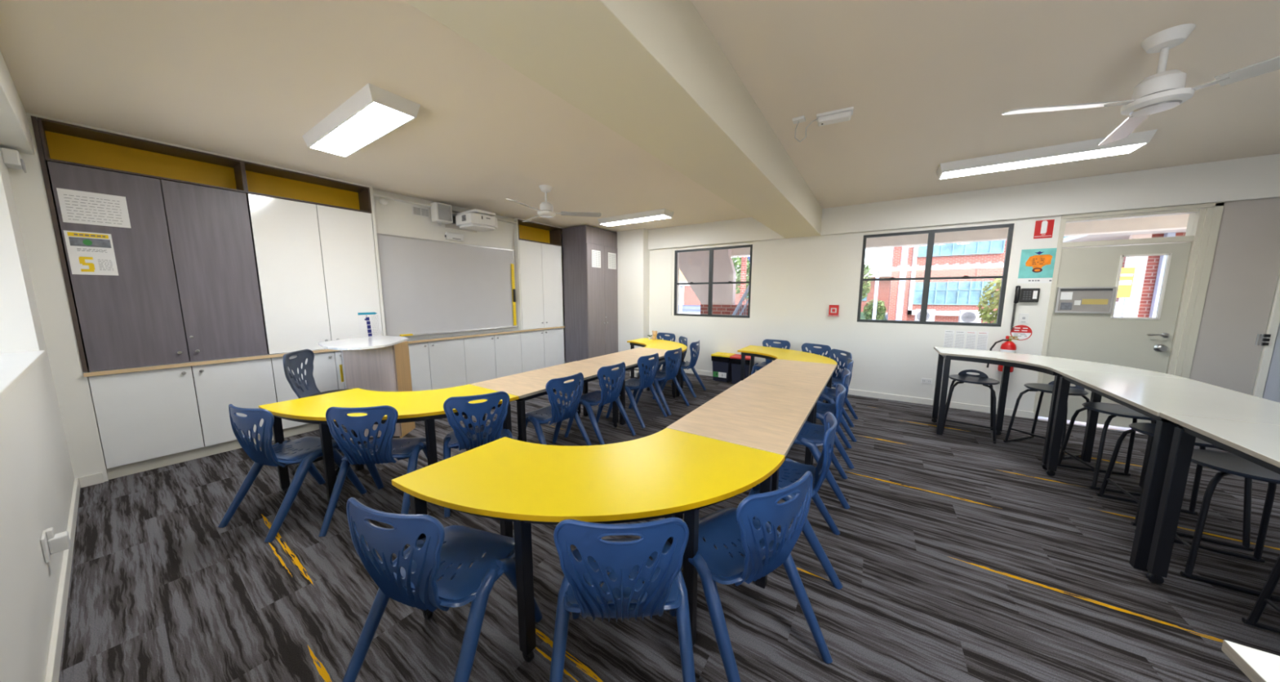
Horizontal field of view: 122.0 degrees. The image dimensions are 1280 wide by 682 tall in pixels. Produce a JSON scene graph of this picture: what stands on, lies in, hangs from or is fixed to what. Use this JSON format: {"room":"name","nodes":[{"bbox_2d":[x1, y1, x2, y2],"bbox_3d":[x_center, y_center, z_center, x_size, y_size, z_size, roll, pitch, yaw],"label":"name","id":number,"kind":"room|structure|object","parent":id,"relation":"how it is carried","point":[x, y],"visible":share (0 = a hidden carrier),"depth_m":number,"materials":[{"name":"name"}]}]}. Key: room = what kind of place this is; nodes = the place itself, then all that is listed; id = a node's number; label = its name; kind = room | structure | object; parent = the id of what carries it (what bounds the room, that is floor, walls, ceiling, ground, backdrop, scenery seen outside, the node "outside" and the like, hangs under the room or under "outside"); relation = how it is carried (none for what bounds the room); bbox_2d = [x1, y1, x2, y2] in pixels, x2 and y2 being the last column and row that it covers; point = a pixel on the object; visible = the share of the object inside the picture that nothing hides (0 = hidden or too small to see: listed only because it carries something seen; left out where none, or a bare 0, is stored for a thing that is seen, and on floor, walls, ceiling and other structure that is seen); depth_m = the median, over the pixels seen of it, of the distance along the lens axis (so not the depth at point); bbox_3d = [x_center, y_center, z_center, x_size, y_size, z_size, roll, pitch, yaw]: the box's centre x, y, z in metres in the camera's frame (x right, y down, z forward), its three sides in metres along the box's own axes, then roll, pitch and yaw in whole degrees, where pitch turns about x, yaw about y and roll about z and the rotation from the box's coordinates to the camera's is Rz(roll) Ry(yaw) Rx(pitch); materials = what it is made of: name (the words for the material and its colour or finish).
{"room":"classroom","nodes":[
{"label":"classroom","id":0,"kind":"room"},
{"bbox_2d":[0,145,74,681],"bbox_3d":[-0.454,0.134,-0.217,10.500,2.790,0.350,5,9,33],"label":"wall","id":1,"kind":"structure","parent":0,"point":[37,477],"depth_m":1.66,"materials":[{"name":"paint"}]},
{"bbox_2d":[0,147,26,173],"bbox_3d":[-4.304,-1.241,2.436,0.160,0.120,0.068,5,9,33],"label":"bracket","id":2,"kind":"object","parent":1,"relation":"attached to","point":[11,158],"visible":1,"depth_m":2.40,"materials":[{"name":"white plastic"}]},
{"bbox_2d":[0,51,34,155],"bbox_3d":[-0.250,-1.123,-0.237,9.915,0.289,0.110,5,9,33],"label":"trim","id":3,"kind":"structure","parent":1,"relation":"attached to","point":[15,133],"depth_m":2.12,"materials":[{"name":"paint"}]},
{"bbox_2d":[0,350,45,402],"bbox_3d":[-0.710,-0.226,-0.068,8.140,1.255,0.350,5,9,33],"label":"window sill","id":4,"kind":"structure","parent":1,"relation":"in","point":[14,366],"depth_m":1.85,"materials":[{"name":"paint"}]},
{"bbox_2d":[40,527,71,563],"bbox_3d":[-2.715,0.935,1.648,0.120,0.125,0.060,5,9,33],"label":"power outlet","id":5,"kind":"object","parent":1,"relation":"attached to","point":[51,544],"visible":1,"depth_m":1.64,"materials":[{"name":"white plastic"}]},
{"bbox_2d":[44,478,79,681],"bbox_3d":[-0.276,1.462,0.056,9.915,0.085,0.016,5,9,33],"label":"baseboard","id":6,"kind":"structure","parent":1,"relation":"attached to","point":[53,665],"depth_m":1.67,"materials":[{"name":"paint"}]},
{"bbox_2d":[7,112,565,482],"bbox_3d":[-2.949,-0.581,5.349,0.635,2.790,7.100,5,9,33],"label":"wall","id":7,"kind":"structure","parent":0,"point":[73,390],"depth_m":2.73,"materials":[{"name":"paint"}]},
{"bbox_2d":[31,115,88,373],"bbox_3d":[-4.487,-0.694,2.752,0.376,1.865,0.021,5,9,33],"label":"end panel","id":8,"kind":"object","parent":7,"relation":"attached to","point":[44,166],"visible":0.86,"depth_m":2.66,"materials":[{"name":"laminate"}]},
{"bbox_2d":[47,161,267,371],"bbox_3d":[-4.191,-0.601,3.183,0.390,1.571,0.988,5,9,33],"label":"upper cabinet","id":9,"kind":"object","parent":7,"relation":"attached to","point":[185,289],"visible":1,"depth_m":3.06,"materials":[{"name":"grey laminate"}]},
{"bbox_2d":[63,230,118,275],"bbox_3d":[-4.263,-0.679,2.757,0.004,0.325,0.200,5,9,33],"label":"poster","id":10,"kind":"object","parent":9,"relation":"attached to","point":[89,253],"visible":1,"depth_m":2.75,"materials":[{"name":"grey paper"}]},
{"bbox_2d":[56,187,131,228],"bbox_3d":[-4.235,-1.027,2.756,0.004,0.245,0.292,5,9,33],"label":"paper notice","id":11,"kind":"object","parent":9,"relation":"attached to","point":[76,206],"visible":1,"depth_m":2.75,"materials":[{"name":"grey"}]},
{"bbox_2d":[36,117,371,213],"bbox_3d":[-3.901,-1.581,3.480,0.319,0.290,2.015,5,9,33],"label":"display shelf","id":12,"kind":"object","parent":7,"relation":"attached to","point":[63,143],"visible":0.74,"depth_m":3.24,"materials":[{"name":"laminate"}]},
{"bbox_2d":[246,193,382,354],"bbox_3d":[-3.633,-0.708,4.017,0.390,1.571,1.010,5,9,33],"label":"upper cabinet","id":13,"kind":"object","parent":7,"relation":"attached to","point":[316,264],"visible":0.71,"depth_m":3.83,"materials":[{"name":"white laminate"}]},
{"bbox_2d":[357,311,381,337],"bbox_3d":[-3.283,-0.201,4.308,0.004,0.300,0.220,5,9,33],"label":"poster","id":14,"kind":"object","parent":13,"relation":"attached to","point":[369,322],"visible":0.99,"depth_m":4.30,"materials":[{"name":"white paper"}]},
{"bbox_2d":[430,202,453,225],"bbox_3d":[-2.748,-1.745,4.895,0.216,0.276,0.220,5,9,33],"label":"wall speaker","id":15,"kind":"object","parent":7,"relation":"attached to","point":[441,213],"visible":1,"depth_m":4.82,"materials":[{"name":"white plastic"}]},
{"bbox_2d":[372,188,516,223],"bbox_3d":[-2.664,-1.910,5.106,0.089,0.087,2.047,5,9,33],"label":"trim","id":16,"kind":"structure","parent":7,"relation":"attached to","point":[379,193],"depth_m":4.67,"materials":[{"name":"paint"}]},
{"bbox_2d":[376,233,518,337],"bbox_3d":[-2.672,-0.784,5.243,0.085,1.303,1.987,5,9,33],"label":"whiteboard","id":17,"kind":"object","parent":7,"relation":"attached to","point":[429,287],"visible":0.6,"depth_m":5.06,"materials":[{"name":"plastic"}]},
{"bbox_2d":[402,326,518,337],"bbox_3d":[-2.620,-0.153,5.386,0.067,0.014,1.795,5,9,33],"label":"tray","id":18,"kind":"object","parent":17,"relation":"on","point":[456,331],"depth_m":5.24,"materials":[{"name":"metal"}]},
{"bbox_2d":[444,208,495,232],"bbox_3d":[-2.387,-1.725,5.067,0.620,0.210,0.480,5,9,33],"label":"mount","id":19,"kind":"object","parent":7,"relation":"attached to","point":[453,225],"visible":0.44,"depth_m":5.04,"materials":[{"name":"white plastic"}]},
{"bbox_2d":[455,213,497,231],"bbox_3d":[-2.307,-1.692,5.024,0.424,0.195,0.450,5,9,33],"label":"projector","id":20,"kind":"object","parent":19,"relation":"attached to","point":[477,222],"visible":0.98,"depth_m":4.89,"materials":[{"name":"white plastic"}]},
{"bbox_2d":[517,219,561,246],"bbox_3d":[-1.909,-1.945,6.459,0.319,0.324,0.981,5,9,33],"label":"display shelf","id":21,"kind":"object","parent":7,"relation":"attached to","point":[527,231],"visible":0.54,"depth_m":6.63,"materials":[{"name":"laminate"}]},
{"bbox_2d":[518,240,563,329],"bbox_3d":[-1.917,-1.019,6.583,0.390,1.533,0.971,5,9,33],"label":"upper cabinet","id":22,"kind":"object","parent":7,"relation":"attached to","point":[540,264],"visible":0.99,"depth_m":6.45,"materials":[{"name":"white laminate"}]},
{"bbox_2d":[617,228,649,352],"bbox_3d":[-0.138,-0.832,7.302,0.640,2.789,0.231,5,9,33],"label":"wall","id":23,"kind":"structure","parent":0,"point":[633,251],"depth_m":7.15,"materials":[{"name":"paint"}]},
{"bbox_2d":[0,0,1279,232],"bbox_3d":[1.327,-1.678,2.346,10.600,0.150,7.100,5,9,33],"label":"ceiling","id":24,"kind":"structure","parent":0,"point":[928,84],"depth_m":2.23,"materials":[{"name":"paint"}]},
{"bbox_2d":[302,83,420,157],"bbox_3d":[-2.124,-1.599,2.657,1.310,0.086,0.300,5,9,33],"label":"ceiling light","id":25,"kind":"object","parent":24,"relation":"attached to","point":[372,113],"visible":1,"depth_m":2.49,"materials":[{"name":"white plastic"}]},
{"bbox_2d":[311,102,413,156],"bbox_3d":[-2.124,-1.561,2.662,1.240,0.011,0.230,5,9,33],"label":"diffuser","id":26,"kind":"object","parent":25,"relation":"attached to","point":[366,123],"depth_m":2.56,"materials":[{"name":"plastic"}]},
{"bbox_2d":[506,184,601,222],"bbox_3d":[-0.983,-1.675,4.278,1.020,0.348,1.164,-1,7,-9],"label":"ceiling fan","id":27,"kind":"object","parent":24,"relation":"hanging from","point":[545,211],"visible":1,"depth_m":4.23,"materials":[{"name":"white plastic"}]},
{"bbox_2d":[404,0,822,238],"bbox_3d":[0.771,-1.474,2.859,0.510,0.385,6.431,5,9,33],"label":"ceiling beam","id":28,"kind":"structure","parent":24,"relation":"attached to","point":[653,73],"depth_m":1.61,"materials":[{"name":"paint"}]},
{"bbox_2d":[597,208,674,226],"bbox_3d":[-0.097,-1.999,5.775,1.310,0.086,0.300,5,9,33],"label":"ceiling light","id":29,"kind":"object","parent":24,"relation":"attached to","point":[660,214],"visible":1,"depth_m":5.64,"materials":[{"name":"white plastic"}]},
{"bbox_2d":[601,215,670,226],"bbox_3d":[-0.097,-1.962,5.779,1.240,0.011,0.230,5,9,33],"label":"diffuser","id":30,"kind":"object","parent":29,"relation":"attached to","point":[637,219],"depth_m":5.74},
{"bbox_2d":[816,106,853,126],"bbox_3d":[1.389,-1.597,2.532,0.230,0.058,0.100,4,8,27],"label":"ceiling sensor","id":31,"kind":"object","parent":24,"relation":"attached to","point":[842,115],"visible":1,"depth_m":2.50,"materials":[{"name":"white plastic"}]},
{"bbox_2d":[936,128,1157,179],"bbox_3d":[3.582,-1.676,3.256,1.310,0.086,0.300,5,9,33],"label":"ceiling light","id":32,"kind":"object","parent":24,"relation":"attached to","point":[1086,149],"visible":1,"depth_m":3.14,"materials":[{"name":"white plastic"}]},
{"bbox_2d":[940,143,1145,179],"bbox_3d":[3.582,-1.638,3.261,1.240,0.011,0.230,5,9,33],"label":"diffuser","id":33,"kind":"object","parent":32,"relation":"attached to","point":[1110,149],"depth_m":3.18,"materials":[{"name":"plastic"}]},
{"bbox_2d":[1001,23,1279,146],"bbox_3d":[2.490,-1.359,1.818,1.020,0.348,1.164,1,7,10],"label":"ceiling fan","id":34,"kind":"object","parent":24,"relation":"hanging from","point":[1163,91],"visible":1,"depth_m":1.76,"materials":[{"name":"plastic"}]},
{"bbox_2d":[58,368,1279,681],"bbox_3d":[1.327,1.194,2.715,10.600,0.060,7.100,5,9,33],"label":"floor","id":35,"kind":"structure","parent":0,"point":[955,557],"depth_m":1.87,"materials":[{"name":"carpet"}]},
{"bbox_2d":[88,358,276,479],"bbox_3d":[-4.189,0.646,3.347,0.390,0.866,1.020,5,9,33],"label":"base cabinet","id":36,"kind":"object","parent":35,"relation":"on","point":[147,420],"visible":0.93,"depth_m":3.14,"materials":[{"name":"white laminate"}]},
{"bbox_2d":[217,404,366,542],"bbox_3d":[-2.420,0.793,2.465,0.507,0.821,0.607,2,8,17],"label":"chair","id":37,"kind":"object","parent":35,"relation":"on","point":[303,451],"visible":0.93,"depth_m":2.30,"materials":[{"name":"plastic"}]},
{"bbox_2d":[271,351,344,437],"bbox_3d":[-3.624,0.537,4.189,0.390,0.866,1.020,5,9,33],"label":"base cabinet","id":38,"kind":"object","parent":35,"relation":"on","point":[326,372],"visible":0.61,"depth_m":3.91,"materials":[{"name":"white laminate"}]},
{"bbox_2d":[282,349,366,475],"bbox_3d":[-2.710,0.586,3.186,0.634,1.024,0.603,0,7,0],"label":"chair","id":39,"kind":"object","parent":35,"relation":"on","point":[300,388],"visible":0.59,"depth_m":3.08,"materials":[{"name":"plastic"}]},
{"bbox_2d":[317,336,415,440],"bbox_3d":[-2.860,0.507,3.801,0.995,1.025,0.780,5,9,33],"label":"desk","id":40,"kind":"object","parent":35,"relation":"on","point":[371,363],"visible":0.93,"depth_m":3.65,"materials":[{"name":"laminate"}]},
{"bbox_2d":[318,405,427,537],"bbox_3d":[-1.784,0.791,2.475,0.507,0.821,0.607,-1,7,-5],"label":"chair","id":41,"kind":"object","parent":35,"relation":"on","point":[377,451],"visible":0.98,"depth_m":2.27,"materials":[{"name":"plastic"}]},
{"bbox_2d":[258,384,519,508],"bbox_3d":[-1.887,0.800,2.799,1.837,0.700,0.836,-1,7,-8],"label":"table","id":42,"kind":"object","parent":35,"relation":"on","point":[427,406],"visible":0.59,"depth_m":2.62,"materials":[{"name":"yellow laminate"}]},
{"bbox_2d":[408,337,466,391],"bbox_3d":[-3.060,0.429,5.032,0.390,0.866,1.020,5,9,33],"label":"base cabinet","id":43,"kind":"object","parent":35,"relation":"on","point":[440,364],"visible":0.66,"depth_m":5.01,"materials":[{"name":"white laminate"}]},
{"bbox_2d":[83,325,564,377],"bbox_3d":[-3.060,-0.021,4.974,0.391,0.031,5.130,5,9,33],"label":"bench","id":44,"kind":"object","parent":43,"relation":"on","point":[88,374],"visible":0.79,"depth_m":3.42,"materials":[{"name":"white laminate"}]},
{"bbox_2d":[342,497,542,681],"bbox_3d":[-0.780,0.929,1.409,0.507,0.821,0.607,2,8,17],"label":"chair","id":45,"kind":"object","parent":35,"relation":"on","point":[411,580],"visible":0.95,"depth_m":1.24,"materials":[{"name":"plastic"}]},
{"bbox_2d":[443,391,512,517],"bbox_3d":[-1.240,0.759,2.727,0.507,0.821,0.607,-4,8,-28],"label":"chair","id":46,"kind":"object","parent":35,"relation":"on","point":[460,437],"visible":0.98,"depth_m":2.53,"materials":[{"name":"plastic"}]},
{"bbox_2d":[462,332,522,385],"bbox_3d":[-2.495,0.321,5.877,0.390,0.866,1.025,5,9,33],"label":"base cabinet","id":47,"kind":"object","parent":35,"relation":"on","point":[487,357],"visible":0.74,"depth_m":5.73,"materials":[{"name":"white laminate"}]},
{"bbox_2d":[520,328,564,373],"bbox_3d":[-1.928,0.212,6.724,0.390,0.866,1.025,5,9,33],"label":"base cabinet","id":48,"kind":"object","parent":35,"relation":"on","point":[544,348],"visible":0.74,"depth_m":6.58,"materials":[{"name":"white laminate"}]},
{"bbox_2d":[471,360,618,442],"bbox_3d":[-0.875,0.690,3.654,0.700,0.700,1.394,5,9,33],"label":"rectangular table","id":49,"kind":"object","parent":35,"relation":"on","point":[531,384],"visible":0.56,"depth_m":3.36,"materials":[{"name":"laminate"}]},
{"bbox_2d":[517,373,591,445],"bbox_3d":[-0.792,0.692,3.247,0.607,0.821,0.507,5,9,36],"label":"chair","id":50,"kind":"object","parent":35,"relation":"on","point":[556,413],"visible":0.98,"depth_m":3.10,"materials":[{"name":"plastic"}]},
{"bbox_2d":[391,427,785,662],"bbox_3d":[-0.183,0.935,1.745,1.834,0.700,0.819,-1,7,-8],"label":"table","id":51,"kind":"object","parent":35,"relation":"on","point":[668,473],"visible":0.86,"depth_m":1.52,"materials":[{"name":"yellow laminate"}]},
{"bbox_2d":[561,225,617,363],"bbox_3d":[-0.963,-0.800,7.153,0.654,2.765,0.925,5,9,33],"label":"tall cabinet","id":52,"kind":"object","parent":35,"relation":"on","point":[589,254],"visible":0.94,"depth_m":6.83,"materials":[{"name":"grey laminate"}]},
{"bbox_2d":[564,362,635,444],"bbox_3d":[-0.427,0.627,3.756,0.607,0.821,0.507,5,9,36],"label":"chair","id":53,"kind":"object","parent":35,"relation":"on","point":[604,397],"visible":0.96,"depth_m":3.61,"materials":[{"name":"plastic"}]},
{"bbox_2d":[549,517,695,681],"bbox_3d":[-0.064,0.936,1.351,0.507,0.821,0.607,0,7,-2],"label":"chair","id":54,"kind":"object","parent":35,"relation":"on","point":[664,588],"visible":1,"depth_m":1.13,"materials":[{"name":"plastic"}]},
{"bbox_2d":[577,347,678,425],"bbox_3d":[-0.091,0.542,4.803,0.695,0.700,1.396,5,9,33],"label":"rectangular table","id":55,"kind":"object","parent":35,"relation":"on","point":[630,357],"visible":0.55,"depth_m":4.53,"materials":[{"name":"laminate"}]},
{"bbox_2d":[605,353,667,428],"bbox_3d":[-0.043,0.551,4.349,0.607,0.821,0.507,5,9,36],"label":"chair","id":56,"kind":"object","parent":35,"relation":"on","point":[635,384],"visible":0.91,"depth_m":4.19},
{"bbox_2d":[626,337,687,396],"bbox_3d":[0.296,0.392,5.974,0.766,0.700,1.695,-3,8,-19],"label":"table","id":57,"kind":"object","parent":35,"relation":"on","point":[644,342],"visible":0.62,"depth_m":5.81,"materials":[{"name":"yellow laminate"}]},
{"bbox_2d":[635,347,689,415],"bbox_3d":[0.295,0.495,4.781,0.607,0.821,0.507,5,9,36],"label":"chair","id":58,"kind":"object","parent":35,"relation":"on","point":[666,375],"visible":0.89,"depth_m":4.61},
{"bbox_2d":[661,340,706,398],"bbox_3d":[0.680,0.399,5.535,0.607,0.821,0.507,4,8,28],"label":"chair","id":59,"kind":"object","parent":35,"relation":"on","point":[691,364],"visible":0.83,"depth_m":5.35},
{"bbox_2d":[711,351,735,382],"bbox_3d":[1.478,0.459,6.313,0.338,0.480,0.318,5,9,33],"label":"waste bin","id":60,"kind":"object","parent":35,"relation":"on","point":[722,365],"visible":0.89,"depth_m":6.20,"materials":[{"name":"plastic"}]},
{"bbox_2d":[729,354,755,384],"bbox_3d":[1.753,0.489,6.078,0.338,0.480,0.318,4,9,31],"label":"waste bin","id":61,"kind":"object","parent":35,"relation":"on","point":[735,360],"visible":0.74,"depth_m":5.98,"materials":[{"name":"plastic"}]},
{"bbox_2d":[666,381,821,573],"bbox_3d":[0.845,0.823,2.622,0.683,0.700,1.446,5,9,33],"label":"rectangular table","id":62,"kind":"object","parent":35,"relation":"on","point":[770,418],"visible":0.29,"depth_m":2.38,"materials":[{"name":"brown wood"}]},
{"bbox_2d":[671,471,832,681],"bbox_3d":[0.428,0.912,1.536,0.507,0.821,0.607,-4,9,-31],"label":"chair","id":63,"kind":"object","parent":35,"relation":"on","point":[763,548],"visible":0.97,"depth_m":1.36,"materials":[{"name":"plastic"}]},
{"bbox_2d":[751,339,790,374],"bbox_3d":[2.017,0.409,5.453,0.507,0.821,0.607,6,9,39],"label":"chair","id":64,"kind":"object","parent":35,"relation":"on","point":[757,366],"visible":0.44,"depth_m":5.55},
{"bbox_2d":[725,412,842,590],"bbox_3d":[0.888,0.837,2.124,0.607,0.821,0.507,4,8,28],"label":"chair","id":65,"kind":"object","parent":35,"relation":"on","point":[790,471],"visible":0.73,"depth_m":1.99,"materials":[{"name":"plastic"}]},
{"bbox_2d":[737,345,837,381],"bbox_3d":[2.041,0.519,4.984,1.325,0.700,1.060,5,9,33],"label":"table","id":66,"kind":"object","parent":35,"relation":"on","point":[767,353],"visible":0.48,"depth_m":4.98,"materials":[{"name":"yellow laminate"}]},
{"bbox_2d":[742,359,836,466],"bbox_3d":[1.633,0.672,3.793,0.675,0.700,1.386,5,9,33],"label":"rectangular table","id":67,"kind":"object","parent":35,"relation":"on","point":[786,373],"visible":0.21,"depth_m":3.60,"materials":[{"name":"brown wood"}]},
{"bbox_2d":[786,383,849,509],"bbox_3d":[1.334,0.749,2.809,0.607,0.821,0.507,4,8,28],"label":"chair","id":68,"kind":"object","parent":35,"relation":"on","point":[811,435],"visible":0.62,"depth_m":2.62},
{"bbox_2d":[806,368,854,469],"bbox_3d":[1.717,0.674,3.390,0.607,0.821,0.507,4,8,28],"label":"chair","id":69,"kind":"object","parent":35,"relation":"on","point":[822,408],"visible":0.53,"depth_m":3.20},
{"bbox_2d":[818,358,857,442],"bbox_3d":[2.085,0.601,3.958,0.607,0.821,0.507,4,8,28],"label":"chair","id":70,"kind":"object","parent":35,"relation":"on","point":[828,394],"visible":0.5,"depth_m":3.77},
{"bbox_2d":[817,349,857,419],"bbox_3d":[2.349,0.531,4.500,0.607,0.821,0.507,-1,7,-5],"label":"chair","id":71,"kind":"object","parent":35,"relation":"on","point":[836,380],"visible":0.47,"depth_m":4.47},
{"bbox_2d":[942,369,999,444],"bbox_3d":[3.607,0.676,3.869,0.433,0.670,0.450,6,10,41],"label":"stool","id":72,"kind":"object","parent":35,"relation":"on","point":[962,377],"visible":0.97,"depth_m":3.83,"materials":[{"name":"plastic"}]},
{"bbox_2d":[1003,381,1089,460],"bbox_3d":[4.026,0.727,3.473,0.450,0.670,0.433,-2,8,-16],"label":"stool","id":73,"kind":"object","parent":35,"relation":"on","point":[1077,390],"visible":0.49,"depth_m":3.52,"materials":[{"name":"plastic"}]},
{"bbox_2d":[931,346,1186,488],"bbox_3d":[3.694,0.618,3.430,0.780,0.900,1.718,-2,8,-18],"label":"table","id":74,"kind":"object","parent":35,"relation":"on","point":[1043,364],"visible":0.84,"depth_m":3.29,"materials":[{"name":"white laminate"}]},
{"bbox_2d":[1057,402,1156,496],"bbox_3d":[3.811,0.810,2.829,0.450,0.670,0.433,3,8,23],"label":"stool","id":75,"kind":"object","parent":35,"relation":"on","point":[1114,410],"visible":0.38,"depth_m":2.86,"materials":[{"name":"plastic"}]},
{"bbox_2d":[1045,368,1279,572],"bbox_3d":[3.337,0.768,2.260,0.680,0.900,1.331,5,9,33],"label":"table","id":76,"kind":"object","parent":35,"relation":"on","point":[1150,397],"visible":0.87,"depth_m":2.02,"materials":[{"name":"white laminate"}]},
{"bbox_2d":[1096,422,1253,551],"bbox_3d":[3.535,0.872,2.345,0.450,0.670,0.433,4,9,31],"label":"stool","id":77,"kind":"object","parent":35,"relation":"on","point":[1147,428],"visible":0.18,"depth_m":2.37,"materials":[{"name":"plastic"}]},
{"bbox_2d":[1134,448,1279,601],"bbox_3d":[3.225,0.927,1.918,0.450,0.670,0.433,5,9,33],"label":"stool","id":78,"kind":"object","parent":35,"relation":"on","point":[1228,464],"visible":0.7,"depth_m":1.89,"materials":[{"name":"plastic"}]},
{"bbox_2d":[1146,413,1279,584],"bbox_3d":[2.602,0.910,1.154,0.673,0.900,1.331,5,9,33],"label":"table","id":79,"kind":"object","parent":35,"relation":"on","point":[1259,444],"visible":1,"depth_m":1.75,"materials":[{"name":"white laminate"}]},
{"bbox_2d":[1221,640,1279,681],"bbox_3d":[1.599,1.015,0.338,1.831,0.900,0.825,-1,7,-7],"label":"table","id":80,"kind":"object","parent":35,"relation":"on","point":[1259,666],"visible":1,"depth_m":0.59,"materials":[{"name":"white laminate"}]},
{"bbox_2d":[1241,555,1279,633],"bbox_3d":[2.860,1.006,1.301,0.450,0.670,0.433,5,9,33],"label":"stool","id":81,"kind":"object","parent":35,"relation":"on","point":[1263,600],"visible":1,"depth_m":1.59,"materials":[{"name":"plastic"}]},
{"bbox_2d":[648,207,1279,412],"bbox_3d":[3.255,-0.578,5.324,10.500,2.790,0.200,5,9,33],"label":"wall","id":82,"kind":"structure","parent":0,"point":[795,282],"depth_m":5.33,"materials":[{"name":"paint"}]},
{"bbox_2d":[671,242,753,318],"bbox_3d":[1.318,-1.097,6.547,1.548,1.283,0.212,5,9,33],"label":"window","id":83,"kind":"structure","parent":82,"relation":"in","point":[675,260],"depth_m":6.49,"materials":[{"name":"metal"}]},
{"bbox_2d":[652,365,1034,418],"bbox_3d":[3.796,0.825,5.013,8.660,0.085,0.014,5,9,33],"label":"baseboard","id":84,"kind":"structure","parent":82,"relation":"attached to","point":[1022,414],"depth_m":4.94,"materials":[{"name":"paint"}]},
{"bbox_2d":[857,220,1016,327],"bbox_3d":[3.899,-0.882,4.846,1.605,1.290,0.212,5,9,33],"label":"window","id":85,"kind":"structure","parent":82,"relation":"in","point":[1011,224],"depth_m":4.70,"materials":[{"name":"metal"}]},
{"bbox_2d":[648,153,1279,249],"bbox_3d":[3.783,-1.706,4.668,8.660,0.384,0.060,5,9,33],"label":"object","id":86,"kind":"structure","parent":82,"relation":"attached to","point":[1252,178],"depth_m":4.09,"materials":[{"name":"paint"}]},
{"bbox_2d":[1010,285,1039,329],"bbox_3d":[4.628,-0.395,4.269,0.225,0.538,0.080,2,8,18],"label":"wall phone","id":87,"kind":"object","parent":82,"relation":"attached to","point":[1027,295],"visible":1,"depth_m":4.24,"materials":[{"name":"black plastic"}]},
{"bbox_2d":[1017,248,1057,283],"bbox_3d":[4.704,-0.886,4.191,0.305,0.400,0.004,5,9,33],"label":"poster","id":88,"kind":"object","parent":82,"relation":"attached to","point":[1036,265],"visible":1,"depth_m":4.19,"materials":[{"name":"paper"}]},
{"bbox_2d":[1033,219,1054,239],"bbox_3d":[4.711,-1.305,4.133,0.150,0.205,0.003,5,9,33],"label":"fire sign","id":89,"kind":"object","parent":82,"relation":"attached to","point":[1043,228],"visible":1,"depth_m":4.13,"materials":[{"name":"plastic"}]},
{"bbox_2d":[1032,202,1224,435],"bbox_3d":[5.298,-0.209,3.966,1.065,2.404,0.260,5,9,33],"label":"door","id":90,"kind":"structure","parent":82,"relation":"in","point":[1166,344],"depth_m":3.85,"materials":[{"name":"paint"}]},
{"bbox_2d":[1053,287,1115,314],"bbox_3d":[5.036,-0.464,4.020,0.425,0.295,0.030,5,9,33],"label":"notice board","id":91,"kind":"object","parent":90,"relation":"attached to","point":[1068,300],"visible":1,"depth_m":4.01,"materials":[{"name":"metal"}]},
{"bbox_2d":[1189,197,1279,395],"bbox_3d":[5.859,-0.196,3.502,0.378,2.316,0.010,5,9,33],"label":"door","id":92,"kind":"structure","parent":82,"relation":"attached to","point":[1246,267],"depth_m":3.47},
{"bbox_2d":[1252,273,1279,403],"bbox_3d":[6.372,-0.103,3.151,0.956,2.402,0.042,5,9,33],"label":"door","id":93,"kind":"structure","parent":82,"relation":"in","point":[1267,383],"depth_m":3.40,"materials":[{"name":"grey paint"}]},
{"label":"outside","id":94,"kind":"structure","parent":0,"visible":0},
{"bbox_2d":[680,213,1189,257],"bbox_3d":[3.454,-2.103,6.797,26.000,0.460,2.700,5,9,33],"label":"roof","id":95,"kind":"structure","parent":94,"point":[1178,221],"depth_m":5.88,"materials":[{"name":"paint"}]},
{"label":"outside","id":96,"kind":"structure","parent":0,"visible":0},
{"bbox_2d":[678,301,888,319],"bbox_3d":[26.661,-3.540,40.030,120.000,0.060,83.600,5,9,33],"label":"ground","id":97,"kind":"structure","parent":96,"point":[886,313],"depth_m":32.09,"materials":[{"name":"concrete"}]},
{"bbox_2d":[679,248,748,315],"bbox_3d":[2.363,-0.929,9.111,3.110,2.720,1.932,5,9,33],"label":"building","id":98,"kind":"structure","parent":97,"relation":"on","point":[694,266],"depth_m":8.85,"materials":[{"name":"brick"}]},
{"bbox_2d":[862,299,887,319],"bbox_3d":[13.221,-1.689,19.977,1.174,1.385,0.985,5,9,33],"label":"hedge","id":99,"kind":"object","parent":97,"relation":"on","point":[868,310],"visible":0.79,"depth_m":19.79,"materials":[{"name":"green plant"}]},
{"bbox_2d":[860,274,890,312],"bbox_3d":[23.161,-4.675,35.208,7.100,3.500,5.800,5,9,33],"label":"brick building","id":100,"kind":"structure","parent":97,"relation":"on","point":[883,286],"depth_m":32.82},
{"bbox_2d":[871,262,1004,319],"bbox_3d":[16.009,-1.711,14.339,11.300,2.940,1.830,5,9,33],"label":"covered walkway","id":101,"kind":"structure","parent":97,"relation":"on","point":[999,264],"depth_m":15.53,"materials":[{"name":"white paint"}]},
{"bbox_2d":[887,235,1070,323],"bbox_3d":[23.521,-4.095,20.882,14.700,6.000,9.000,5,9,33],"label":"brick building","id":102,"kind":"structure","parent":97,"relation":"on","point":[948,297],"depth_m":20.42,"materials":[{"name":"red brick"}]},
{"bbox_2d":[977,275,1001,323],"bbox_3d":[13.305,-1.290,12.716,1.792,2.442,1.311,5,9,33],"label":"shrub","id":103,"kind":"object","parent":97,"relation":"on","point":[986,311],"visible":0.25,"depth_m":12.94,"materials":[{"name":"green plant"}]},
{"bbox_2d":[1062,229,1186,318],"bbox_3d":[14.489,-1.155,8.911,5.600,3.220,4.000,5,9,33],"label":"brick building","id":104,"kind":"structure","parent":97,"relation":"on","point":[1143,302],"depth_m":8.84,"materials":[{"name":"red brick"}]},
{"bbox_2d":[1113,267,1135,317],"bbox_3d":[11.325,-0.623,8.577,0.570,2.250,0.045,5,9,33],"label":"notice board","id":105,"kind":"object","parent":97,"relation":"on","point":[1126,282],"visible":0.26,"depth_m":8.39,"materials":[{"name":"paper"}]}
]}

